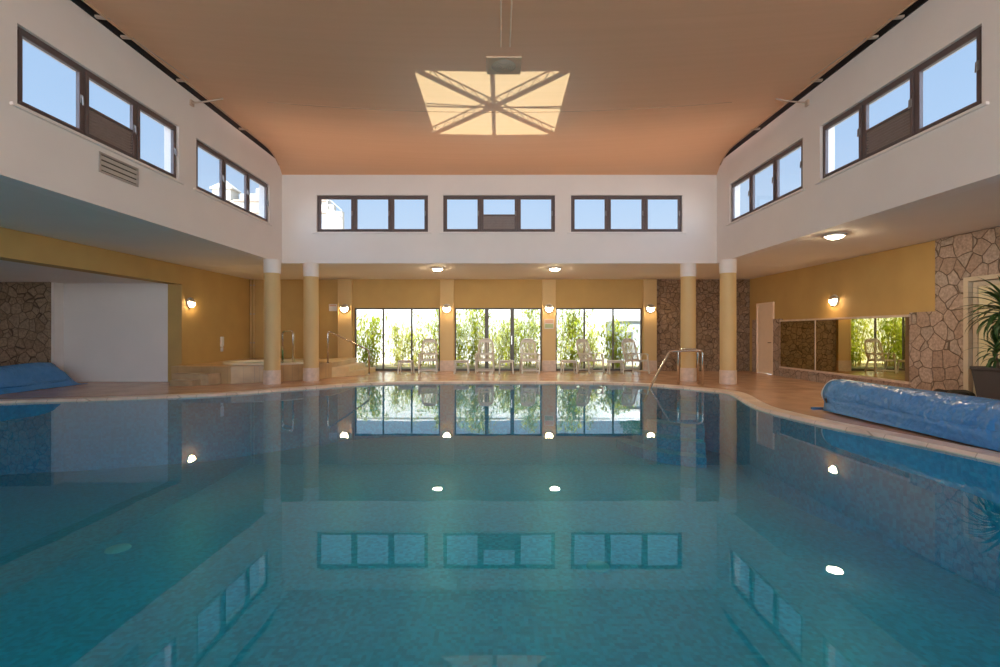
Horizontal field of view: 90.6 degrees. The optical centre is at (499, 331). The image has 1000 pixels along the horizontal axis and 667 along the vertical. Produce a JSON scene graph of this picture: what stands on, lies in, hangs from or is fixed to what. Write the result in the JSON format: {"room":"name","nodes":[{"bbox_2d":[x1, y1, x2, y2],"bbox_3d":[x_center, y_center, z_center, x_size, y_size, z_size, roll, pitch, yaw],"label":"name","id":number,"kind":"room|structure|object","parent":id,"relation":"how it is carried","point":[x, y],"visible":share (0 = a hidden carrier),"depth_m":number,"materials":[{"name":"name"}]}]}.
{"room":"indoor swimming pool","nodes":[
{"label":"indoor swimming pool","id":0,"kind":"room"},
{"bbox_2d":[0,282,50,365],"bbox_3d":[-13.000,0.015,13.400,2.000,2.690,0.400,0,0,0],"label":"stone wall","id":1,"kind":"structure","parent":0,"point":[25,307],"depth_m":13.20,"materials":[{"name":"brown stone"}]},
{"bbox_2d":[0,260,155,282],"bbox_3d":[-11.540,-1.580,4.450,4.920,0.500,18.900,0,0,0],"label":"ceiling","id":2,"kind":"structure","parent":0,"point":[10,271],"depth_m":11.86,"materials":[{"name":"paint"}]},
{"bbox_2d":[51,282,167,381],"bbox_3d":[-10.540,0.015,13.575,2.920,2.690,0.650,0,0,0],"label":"wall","id":3,"kind":"structure","parent":0,"point":[101,332],"depth_m":13.55,"materials":[{"name":"white paint"}]},
{"bbox_2d":[0,227,249,381],"bbox_3d":[-8.890,-0.235,6.125,0.380,3.190,22.250,0,0,0],"label":"wall","id":4,"kind":"structure","parent":0,"point":[221,308],"depth_m":13.55,"materials":[{"name":"paint"}]},
{"bbox_2d":[187,297,194,307],"bbox_3d":[-8.636,-0.820,13.910,0.127,0.310,0.310,0,0,0],"label":"wall lamp","id":5,"kind":"object","parent":4,"relation":"attached to","point":[190,301],"visible":1,"depth_m":13.84,"materials":[{"name":"white glass"}]},
{"bbox_2d":[220,337,223,351],"bbox_3d":[-8.676,0.380,15.467,0.052,0.460,0.175,0,0,0],"label":"shower control","id":6,"kind":"object","parent":4,"relation":"attached to","point":[221,338],"visible":1,"depth_m":15.43,"materials":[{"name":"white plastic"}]},
{"bbox_2d":[250,279,251,357],"bbox_3d":[-8.640,-0.460,17.200,0.064,2.740,0.064,0,0,0],"label":"pilaster","id":7,"kind":"object","parent":4,"relation":"attached to","point":[250,279],"visible":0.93,"depth_m":17.18,"materials":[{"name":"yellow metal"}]},
{"bbox_2d":[0,0,285,264],"bbox_3d":[-6.160,-3.730,4.490,0.280,3.660,18.980,0,0,0],"label":"wall","id":8,"kind":"structure","parent":0,"point":[37,155],"depth_m":7.92,"materials":[{"name":"white paint"}]},
{"bbox_2d":[10,26,184,184],"bbox_3d":[-6.053,-3.328,7.740,0.155,1.065,3.320,0,0,0],"label":"window","id":9,"kind":"structure","parent":8,"relation":"in","point":[92,125],"depth_m":7.43,"materials":[{"name":"brown metal"}]},
{"bbox_2d":[99,151,138,186],"bbox_3d":[-6.008,-2.560,7.830,0.025,0.310,0.800,0,0,0],"label":"air vent","id":10,"kind":"object","parent":8,"relation":"in","point":[111,166],"visible":1,"depth_m":7.80,"materials":[{"name":"grey metal"}]},
{"bbox_2d":[193,139,272,225],"bbox_3d":[-6.053,-3.328,11.395,0.155,1.065,3.330,0,0,0],"label":"window","id":11,"kind":"structure","parent":8,"relation":"in","point":[223,161],"depth_m":11.05,"materials":[{"name":"brown metal"}]},
{"bbox_2d":[0,182,323,278],"bbox_3d":[-10.010,-1.880,6.275,7.980,0.640,22.550,0,0,0],"label":"ceiling","id":12,"kind":"structure","parent":0,"point":[21,209],"depth_m":9.48,"materials":[{"name":"paint"}]},
{"bbox_2d":[252,279,642,369],"bbox_3d":[-1.810,-0.255,17.400,14.540,3.230,0.300,0,0,0],"label":"wall","id":13,"kind":"structure","parent":0,"point":[367,293],"depth_m":17.25,"materials":[{"name":"paint"}]},
{"bbox_2d":[253,279,254,357],"bbox_3d":[-8.530,-0.460,17.200,0.064,2.740,0.064,0,0,0],"label":"pilaster","id":14,"kind":"object","parent":13,"relation":"attached to","point":[253,279],"visible":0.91,"depth_m":17.18,"materials":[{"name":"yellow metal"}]},
{"bbox_2d":[329,304,336,310],"bbox_3d":[-5.800,-0.850,17.243,0.280,0.240,0.014,0,0,0],"label":"notice","id":15,"kind":"object","parent":13,"relation":"attached to","point":[332,307],"visible":1,"depth_m":17.24,"materials":[{"name":"white paper"}]},
{"bbox_2d":[338,279,352,357],"bbox_3d":[-5.360,-0.235,17.183,0.500,3.190,0.135,0,0,0],"label":"pilaster","id":16,"kind":"object","parent":13,"relation":"attached to","point":[345,286],"visible":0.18,"depth_m":17.14,"materials":[{"name":"paint"}]},
{"bbox_2d":[340,304,348,312],"bbox_3d":[-5.360,-0.820,17.058,0.310,0.310,0.127,0,0,0],"label":"wall lamp","id":17,"kind":"object","parent":16,"relation":"attached to","point":[344,308],"visible":1,"depth_m":17.05,"materials":[{"name":"white glass"}]},
{"bbox_2d":[355,308,439,370],"bbox_3d":[-3.570,0.260,17.340,2.980,2.200,0.080,0,0,0],"label":"window","id":18,"kind":"structure","parent":13,"relation":"in","point":[382,369],"depth_m":17.31,"materials":[{"name":"brown metal"}]},
{"bbox_2d":[440,279,453,370],"bbox_3d":[-1.820,-0.235,17.183,0.480,3.190,0.135,0,0,0],"label":"pilaster","id":19,"kind":"object","parent":13,"relation":"attached to","point":[446,285],"visible":0.89,"depth_m":17.14,"materials":[{"name":"paint"}]},
{"bbox_2d":[442,304,450,312],"bbox_3d":[-1.820,-0.820,17.058,0.310,0.310,0.127,0,0,0],"label":"wall lamp","id":20,"kind":"object","parent":19,"relation":"attached to","point":[446,308],"visible":1,"depth_m":17.04,"materials":[{"name":"white glass"}]},
{"bbox_2d":[455,308,541,370],"bbox_3d":[-0.045,0.260,17.315,3.030,2.200,0.130,0,0,0],"label":"door","id":21,"kind":"structure","parent":13,"relation":"in","point":[486,309],"depth_m":17.29,"materials":[{"name":"brown metal"}]},
{"bbox_2d":[542,279,555,370],"bbox_3d":[1.715,-0.235,17.183,0.480,3.190,0.135,0,0,0],"label":"pilaster","id":22,"kind":"object","parent":13,"relation":"attached to","point":[548,285],"visible":0.98,"depth_m":17.14,"materials":[{"name":"paint"}]},
{"bbox_2d":[544,319,553,328],"bbox_3d":[1.715,-0.280,17.131,0.320,0.340,0.014,0,0,0],"label":"notice","id":23,"kind":"object","parent":22,"relation":"attached to","point":[548,323],"visible":1,"depth_m":17.12,"materials":[{"name":"white paper"}]},
{"bbox_2d":[545,304,553,312],"bbox_3d":[1.715,-0.820,17.058,0.310,0.310,0.127,0,0,0],"label":"wall lamp","id":24,"kind":"object","parent":22,"relation":"attached to","point":[549,308],"visible":1,"depth_m":17.04,"materials":[{"name":"white glass"}]},
{"bbox_2d":[556,308,641,370],"bbox_3d":[3.470,0.260,17.340,3.020,2.200,0.080,0,0,0],"label":"window","id":25,"kind":"structure","parent":13,"relation":"in","point":[612,369],"depth_m":17.31,"materials":[{"name":"brown metal"}]},
{"bbox_2d":[643,279,656,370],"bbox_3d":[5.220,-0.235,17.183,0.460,3.190,0.135,0,0,0],"label":"pilaster","id":26,"kind":"object","parent":13,"relation":"attached to","point":[649,285],"visible":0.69,"depth_m":17.14,"materials":[{"name":"paint"}]},
{"bbox_2d":[646,304,654,312],"bbox_3d":[5.220,-0.820,17.058,0.310,0.310,0.127,0,0,0],"label":"wall lamp","id":27,"kind":"object","parent":26,"relation":"attached to","point":[650,308],"visible":1,"depth_m":17.05,"materials":[{"name":"white glass"}]},
{"bbox_2d":[82,0,916,174],"bbox_3d":[0.000,-4.522,4.375,12.040,0.370,18.650,0,0,0],"label":"ceiling","id":28,"kind":"structure","parent":0,"point":[328,87],"depth_m":8.50,"materials":[{"name":"paint"}]},
{"bbox_2d":[486,56,521,73],"bbox_3d":[0.069,-4.308,7.930,0.552,0.069,0.505,0,0,0],"label":"ceiling speaker","id":29,"kind":"object","parent":28,"relation":"attached to","point":[495,64],"visible":1,"depth_m":7.91,"materials":[{"name":"plastic"}]},
{"bbox_2d":[491,60,515,72],"bbox_3d":[0.070,-4.295,8.040,0.398,0.035,0.398,0,0,39],"label":"grille","id":30,"kind":"object","parent":29,"relation":"attached to","point":[497,66],"depth_m":8.00,"materials":[{"name":"plastic"}]},
{"bbox_2d":[282,175,716,264],"bbox_3d":[0.000,-3.730,13.840,12.040,3.660,0.280,0,0,0],"label":"wall","id":31,"kind":"structure","parent":0,"point":[300,245],"depth_m":13.70,"materials":[{"name":"white paint"}]},
{"bbox_2d":[313,196,431,232],"bbox_3d":[-3.520,-3.257,13.732,3.280,1.065,0.155,0,0,0],"label":"window","id":32,"kind":"structure","parent":31,"relation":"in","point":[354,199],"depth_m":13.73,"materials":[{"name":"brown metal"}]},
{"bbox_2d":[439,196,558,232],"bbox_3d":[-0.010,-3.257,13.732,3.300,1.065,0.155,0,0,0],"label":"window","id":33,"kind":"structure","parent":31,"relation":"in","point":[486,223],"depth_m":13.75,"materials":[{"name":"brown metal"}]},
{"bbox_2d":[567,196,685,232],"bbox_3d":[3.520,-3.257,13.732,3.280,1.065,0.155,0,0,0],"label":"window","id":34,"kind":"structure","parent":31,"relation":"in","point":[607,199],"depth_m":13.73,"materials":[{"name":"brown metal"}]},
{"bbox_2d":[0,371,998,451],"bbox_3d":[-2.450,1.360,6.075,23.100,0.001,22.950,0,0,0],"label":"floor","id":35,"kind":"structure","parent":0,"point":[786,393],"depth_m":12.58,"materials":[{"name":"tile"}]},
{"bbox_2d":[0,362,87,394],"bbox_3d":[-11.228,1.047,8.491,0.874,0.615,9.039,0,0,0],"label":"cover","id":36,"kind":"object","parent":35,"relation":"on","point":[15,378],"visible":1,"depth_m":11.67,"materials":[{"name":"blue plastic"}]},
{"bbox_2d":[263,259,280,384],"bbox_3d":[-5.980,-0.270,13.020,0.432,3.260,0.432,0,0,0],"label":"column","id":37,"kind":"structure","parent":35,"relation":"on","point":[271,267],"depth_m":12.85,"materials":[{"name":"paint"}]},
{"bbox_2d":[170,358,375,385],"bbox_3d":[-6.485,1.323,14.760,4.410,0.935,4.680,0,0,0],"label":"hot tub","id":38,"kind":"object","parent":35,"relation":"on","point":[248,370],"visible":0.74,"depth_m":13.45,"materials":[{"name":"tile"}]},
{"bbox_2d":[281,330,293,362],"bbox_3d":[-6.050,0.427,14.140,0.605,0.966,0.100,0,0,34],"label":"grab rail","id":39,"kind":"object","parent":38,"relation":"attached to","point":[283,331],"visible":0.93,"depth_m":13.99,"materials":[{"name":"metal"}]},
{"bbox_2d":[303,263,318,380],"bbox_3d":[-5.270,-0.270,13.850,0.432,3.260,0.432,0,0,0],"label":"column","id":40,"kind":"structure","parent":35,"relation":"on","point":[310,270],"depth_m":13.68,"materials":[{"name":"paint"}]},
{"bbox_2d":[327,331,369,374],"bbox_3d":[-4.590,0.665,15.150,0.099,1.390,1.774,0,0,29],"label":"stair handrail","id":41,"kind":"object","parent":35,"relation":"on","point":[328,332],"visible":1,"depth_m":14.96,"materials":[{"name":"metal"}]},
{"bbox_2d":[397,360,414,373],"bbox_3d":[-3.050,1.143,16.150,0.487,0.437,0.447,0,0,0],"label":"side table","id":42,"kind":"object","parent":35,"relation":"on","point":[398,361],"visible":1,"depth_m":15.96,"materials":[{"name":"white plastic"}]},
{"bbox_2d":[418,338,437,373],"bbox_3d":[-2.376,0.792,16.580,0.640,1.151,0.927,0,0,-4],"label":"garden chair","id":43,"kind":"object","parent":35,"relation":"on","point":[429,340],"visible":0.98,"depth_m":16.79,"materials":[{"name":"white plastic"}]},
{"bbox_2d":[454,360,468,373],"bbox_3d":[-1.240,1.143,16.200,0.487,0.437,0.447,0,0,0],"label":"side table","id":44,"kind":"object","parent":35,"relation":"on","point":[455,361],"visible":0.95,"depth_m":16.01,"materials":[{"name":"white plastic"}]},
{"bbox_2d":[475,338,494,373],"bbox_3d":[-0.477,0.792,16.580,0.640,1.151,0.927,0,0,2],"label":"garden chair","id":45,"kind":"object","parent":35,"relation":"on","point":[477,355],"visible":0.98,"depth_m":16.79,"materials":[{"name":"white plastic"}]},
{"bbox_2d":[0,381,999,666],"bbox_3d":[-2.442,2.067,7.258,16.348,1.445,12.815,0,0,0],"label":"swimming pool","id":46,"kind":"object","parent":35,"relation":"in","point":[398,523],"visible":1,"depth_m":6.53,"materials":[{"name":"liquid"}]},
{"bbox_2d":[649,348,703,386],"bbox_3d":[4.395,1.089,12.659,1.709,1.335,0.469,0,0,-7],"label":"pool handrail","id":47,"kind":"object","parent":46,"relation":"attached to","point":[678,351],"visible":0.9,"depth_m":12.56,"materials":[{"name":"metal"}]},
{"bbox_2d":[499,360,513,373],"bbox_3d":[0.220,1.143,16.200,0.487,0.437,0.447,0,0,0],"label":"side table","id":48,"kind":"object","parent":35,"relation":"on","point":[500,361],"visible":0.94,"depth_m":15.99,"materials":[{"name":"white plastic"}]},
{"bbox_2d":[519,338,539,373],"bbox_3d":[0.996,0.792,16.580,0.640,1.151,0.927,0,0,-3],"label":"garden chair","id":49,"kind":"object","parent":35,"relation":"on","point":[526,340],"visible":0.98,"depth_m":16.79,"materials":[{"name":"white plastic"}]},
{"bbox_2d":[560,360,577,373],"bbox_3d":[2.270,1.143,16.200,0.487,0.437,0.447,0,0,-3],"label":"side table","id":50,"kind":"object","parent":35,"relation":"on","point":[563,361],"visible":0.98,"depth_m":16.02,"materials":[{"name":"white plastic"}]},
{"bbox_2d":[576,338,604,373],"bbox_3d":[2.998,0.792,16.573,0.640,1.151,0.927,0,0,-24],"label":"garden chair","id":51,"kind":"object","parent":35,"relation":"on","point":[582,359],"visible":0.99,"depth_m":16.74,"materials":[{"name":"white plastic"}]},
{"bbox_2d":[607,360,623,373],"bbox_3d":[3.780,1.143,16.150,0.487,0.437,0.447,0,0,4],"label":"side table","id":52,"kind":"object","parent":35,"relation":"on","point":[609,361],"visible":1,"depth_m":15.97,"materials":[{"name":"white plastic"}]},
{"bbox_2d":[621,338,649,373],"bbox_3d":[4.501,0.792,16.527,0.640,1.151,0.927,0,0,-14],"label":"garden chair","id":53,"kind":"object","parent":35,"relation":"on","point":[627,354],"visible":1,"depth_m":16.72,"materials":[{"name":"white plastic"}]},
{"bbox_2d":[680,263,696,380],"bbox_3d":[5.280,-0.270,13.850,0.432,3.260,0.432,0,0,0],"label":"column","id":54,"kind":"structure","parent":35,"relation":"on","point":[687,270],"depth_m":13.68,"materials":[{"name":"paint"}]},
{"bbox_2d":[719,259,736,384],"bbox_3d":[6.010,-0.270,13.020,0.432,3.260,0.432,0,0,0],"label":"column","id":55,"kind":"structure","parent":35,"relation":"on","point":[727,267],"depth_m":12.85,"materials":[{"name":"paint"}]},
{"bbox_2d":[811,379,999,451],"bbox_3d":[5.820,1.077,5.565,0.660,0.575,6.330,0,0,0],"label":"cover","id":56,"kind":"object","parent":35,"relation":"on","point":[966,419],"visible":1,"depth_m":6.55,"materials":[{"name":"blue plastic"}]},
{"bbox_2d":[933,389,948,391],"bbox_3d":[8.436,1.220,9.420,0.364,0.280,0.363,0,0,0],"label":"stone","id":57,"kind":"object","parent":35,"relation":"on","point":[939,390],"visible":0.12,"depth_m":9.35,"materials":[{"name":"brown stone"}]},
{"bbox_2d":[947,389,975,395],"bbox_3d":[8.401,1.204,9.025,0.451,0.313,0.465,0,0,0],"label":"stone","id":58,"kind":"object","parent":35,"relation":"on","point":[963,392],"visible":0.29,"depth_m":8.92,"materials":[{"name":"brown stone"}]},
{"bbox_2d":[949,276,999,399],"bbox_3d":[8.116,0.206,8.102,1.001,2.307,1.397,0,0,0],"label":"potted palm","id":59,"kind":"object","parent":35,"relation":"on","point":[986,379],"visible":0.99,"depth_m":8.17,"materials":[{"name":"plant"}]},
{"bbox_2d":[969,366,999,399],"bbox_3d":[8.270,0.970,8.120,0.580,0.780,0.580,0,0,0],"label":"pot","id":60,"kind":"object","parent":59,"relation":"attached to","point":[986,379],"depth_m":8.14,"materials":[{"name":"ceramic"}]},
{"bbox_2d":[71,0,927,157],"bbox_3d":[0.000,-5.015,4.300,12.800,1.210,19.400,0,0,0],"label":"roof","id":61,"kind":"structure","parent":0,"point":[80,3],"depth_m":8.79,"materials":[{"name":"brown painted plaster"}]},
{"bbox_2d":[288,181,999,278],"bbox_3d":[1.540,-2.015,6.275,15.120,0.370,22.550,0,0,0],"label":"ceiling","id":62,"kind":"structure","parent":0,"point":[976,209],"depth_m":12.02,"materials":[{"name":"paint"}]},
{"bbox_2d":[430,267,443,270],"bbox_3d":[-1.830,-1.846,14.600,0.410,0.084,0.410,0,0,0],"label":"ceiling lamp","id":63,"kind":"object","parent":62,"relation":"attached to","point":[432,268],"visible":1,"depth_m":14.48,"materials":[{"name":"white glass"}]},
{"bbox_2d":[548,267,561,270],"bbox_3d":[1.630,-1.846,14.600,0.410,0.084,0.410,0,0,0],"label":"ceiling lamp","id":64,"kind":"object","parent":62,"relation":"attached to","point":[550,268],"visible":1,"depth_m":14.48,"materials":[{"name":"white glass"}]},
{"bbox_2d":[822,233,847,238],"bbox_3d":[6.500,-1.846,9.600,0.410,0.084,0.410,0,0,0],"label":"ceiling lamp","id":65,"kind":"object","parent":62,"relation":"attached to","point":[831,235],"visible":1,"depth_m":9.50,"materials":[{"name":"white plastic"}]},
{"bbox_2d":[827,235,842,238],"bbox_3d":[6.500,-1.831,9.600,0.270,0.054,0.270,0,0,0],"label":"diffuser","id":66,"kind":"object","parent":65,"relation":"attached to","point":[828,236],"depth_m":9.52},
{"bbox_2d":[657,279,749,370],"bbox_3d":[7.230,-0.255,17.380,3.540,3.230,0.340,0,0,0],"label":"stone wall","id":67,"kind":"structure","parent":0,"point":[668,290],"depth_m":17.21,"materials":[{"name":"brown stone"}]},
{"bbox_2d":[750,241,934,370],"bbox_3d":[8.850,-0.235,13.540,0.300,3.190,7.420,0,0,0],"label":"wall","id":68,"kind":"structure","parent":0,"point":[898,281],"depth_m":12.06,"materials":[{"name":"paint"}]},
{"bbox_2d":[756,302,773,374],"bbox_3d":[8.682,0.203,16.170,0.135,2.315,1.020,0,0,0],"label":"door","id":69,"kind":"structure","parent":68,"relation":"in","point":[764,311],"depth_m":16.22,"materials":[{"name":"beige paint"}]},
{"bbox_2d":[829,294,838,305],"bbox_3d":[8.636,-0.820,12.840,0.127,0.310,0.310,0,0,0],"label":"wall lamp","id":70,"kind":"object","parent":68,"relation":"attached to","point":[833,300],"visible":1,"depth_m":12.77,"materials":[{"name":"white glass"}]},
{"bbox_2d":[779,314,910,383],"bbox_3d":[8.652,0.365,12.825,0.095,1.470,4.830,0,0,0],"label":"mirror","id":71,"kind":"object","parent":68,"relation":"attached to","point":[873,347],"visible":1,"depth_m":12.18,"materials":[{"name":"silver mirror"}]},
{"bbox_2d":[713,0,999,264],"bbox_3d":[6.160,-3.730,4.490,0.280,3.660,18.980,0,0,0],"label":"wall","id":72,"kind":"structure","parent":0,"point":[961,155],"depth_m":7.92,"materials":[{"name":"white paint"}]},
{"bbox_2d":[726,139,805,225],"bbox_3d":[6.053,-3.328,11.395,0.155,1.065,3.330,0,0,0],"label":"window","id":73,"kind":"structure","parent":72,"relation":"in","point":[775,161],"depth_m":11.04,"materials":[{"name":"brown metal"}]},
{"bbox_2d":[814,26,988,184],"bbox_3d":[6.053,-3.328,7.740,0.155,1.065,3.320,0,0,0],"label":"window","id":74,"kind":"structure","parent":72,"relation":"in","point":[906,125],"depth_m":7.43,"materials":[{"name":"brown metal"}]},
{"bbox_2d":[752,226,999,390],"bbox_3d":[8.825,-0.235,5.975,0.350,3.190,21.950,0,0,0],"label":"stone wall","id":75,"kind":"structure","parent":0,"point":[935,337],"depth_m":9.62,"materials":[{"name":"beige stone"}]},
{"bbox_2d":[963,273,999,396],"bbox_3d":[8.723,0.175,8.155,0.195,2.370,2.110,0,0,0],"label":"door","id":76,"kind":"structure","parent":75,"relation":"in","point":[971,339],"depth_m":9.07,"materials":[{"name":"beige paint"}]},
{"label":"outside","id":77,"kind":"structure","parent":0,"visible":0},
{"bbox_2d":[365,363,638,368],"bbox_3d":[0.000,1.540,38.775,80.000,0.300,42.450,0,0,0],"label":"ground","id":78,"kind":"structure","parent":77,"point":[379,365],"depth_m":19.94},
{"bbox_2d":[209,181,343,228],"bbox_3d":[-17.185,-5.210,38.500,10.230,13.200,1.400,0,0,0],"label":"neighbouring building","id":79,"kind":"structure","parent":78,"relation":"on","point":[331,218],"depth_m":38.01,"materials":[{"name":"white paint"}]},
{"bbox_2d":[357,312,395,366],"bbox_3d":[-5.247,0.319,19.789,1.929,2.348,1.651,0,0,15],"label":"clump","id":80,"kind":"object","parent":78,"relation":"on","point":[370,340],"visible":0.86,"depth_m":19.65,"materials":[{"name":"plant"}]},
{"bbox_2d":[384,314,416,365],"bbox_3d":[-4.039,0.369,20.456,1.699,2.187,1.783,0,0,0],"label":"clump","id":81,"kind":"object","parent":78,"relation":"on","point":[394,328],"visible":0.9,"depth_m":20.32,"materials":[{"name":"plant"}]},
{"bbox_2d":[397,326,434,365],"bbox_3d":[-3.389,0.632,20.534,1.790,1.790,1.424,0,0,0],"label":"clump","id":82,"kind":"object","parent":78,"relation":"on","point":[416,332],"visible":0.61,"depth_m":20.37,"materials":[{"name":"plant"}]},
{"bbox_2d":[413,309,456,366],"bbox_3d":[-2.538,0.043,19.819,1.932,2.838,1.373,0,0,-27],"label":"clump","id":83,"kind":"object","parent":78,"relation":"on","point":[435,326],"visible":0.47,"depth_m":19.76,"materials":[{"name":"plant"}]},
{"bbox_2d":[456,314,476,365],"bbox_3d":[-1.665,0.341,20.213,1.889,2.416,1.741,0,0,0],"label":"clump","id":84,"kind":"object","parent":78,"relation":"on","point":[458,346],"visible":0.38,"depth_m":20.09,"materials":[{"name":"plant"}]},
{"bbox_2d":[456,309,496,366],"bbox_3d":[-0.983,-0.017,19.824,1.872,2.828,1.722,0,0,0],"label":"clump","id":85,"kind":"object","parent":78,"relation":"on","point":[475,330],"visible":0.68,"depth_m":19.61,"materials":[{"name":"plant"}]},
{"bbox_2d":[357,309,639,362],"bbox_3d":[0.000,0.080,22.525,28.100,2.620,0.330,0,0,0],"label":"wall","id":86,"kind":"structure","parent":78,"relation":"on","point":[601,315],"depth_m":22.40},
{"bbox_2d":[479,319,517,365],"bbox_3d":[0.038,0.448,20.630,1.832,2.032,1.771,0,0,28],"label":"clump","id":87,"kind":"object","parent":78,"relation":"on","point":[499,345],"visible":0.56,"depth_m":20.50,"materials":[{"name":"plant"}]},
{"bbox_2d":[489,316,529,366],"bbox_3d":[0.456,0.429,20.057,1.980,2.135,1.772,0,0,0],"label":"clump","id":88,"kind":"object","parent":78,"relation":"on","point":[516,330],"visible":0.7,"depth_m":20.08,"materials":[{"name":"plant"}]},
{"bbox_2d":[514,309,539,366],"bbox_3d":[1.258,0.038,19.973,1.972,2.720,1.739,0,0,0],"label":"clump","id":89,"kind":"object","parent":78,"relation":"on","point":[535,328],"visible":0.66,"depth_m":19.88,"materials":[{"name":"plant"}]},
{"bbox_2d":[538,316,579,365],"bbox_3d":[2.442,0.343,20.507,1.837,2.425,1.798,0,0,44],"label":"clump","id":90,"kind":"object","parent":78,"relation":"on","point":[559,336],"visible":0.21,"depth_m":20.36,"materials":[{"name":"plant"}]},
{"bbox_2d":[557,309,597,366],"bbox_3d":[2.959,0.068,20.018,2.162,2.881,1.642,0,0,0],"label":"clump","id":91,"kind":"object","parent":78,"relation":"on","point":[572,332],"visible":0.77,"depth_m":19.88,"materials":[{"name":"plant"}]},
{"bbox_2d":[575,328,607,365],"bbox_3d":[3.767,0.643,20.717,1.724,1.789,1.727,0,0,0],"label":"clump","id":92,"kind":"object","parent":78,"relation":"on","point":[593,348],"visible":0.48,"depth_m":20.51,"materials":[{"name":"plant"}]},
{"bbox_2d":[592,316,638,367],"bbox_3d":[4.529,0.409,19.495,1.983,2.170,1.613,0,0,0],"label":"clump","id":93,"kind":"object","parent":78,"relation":"on","point":[617,353],"visible":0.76,"depth_m":19.32,"materials":[{"name":"plant"}]},
{"bbox_2d":[606,319,639,364],"bbox_3d":[6.050,0.425,21.560,2.500,1.930,1.680,0,0,0],"label":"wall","id":94,"kind":"structure","parent":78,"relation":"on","point":[636,322],"depth_m":20.80,"materials":[{"name":"white paint"}]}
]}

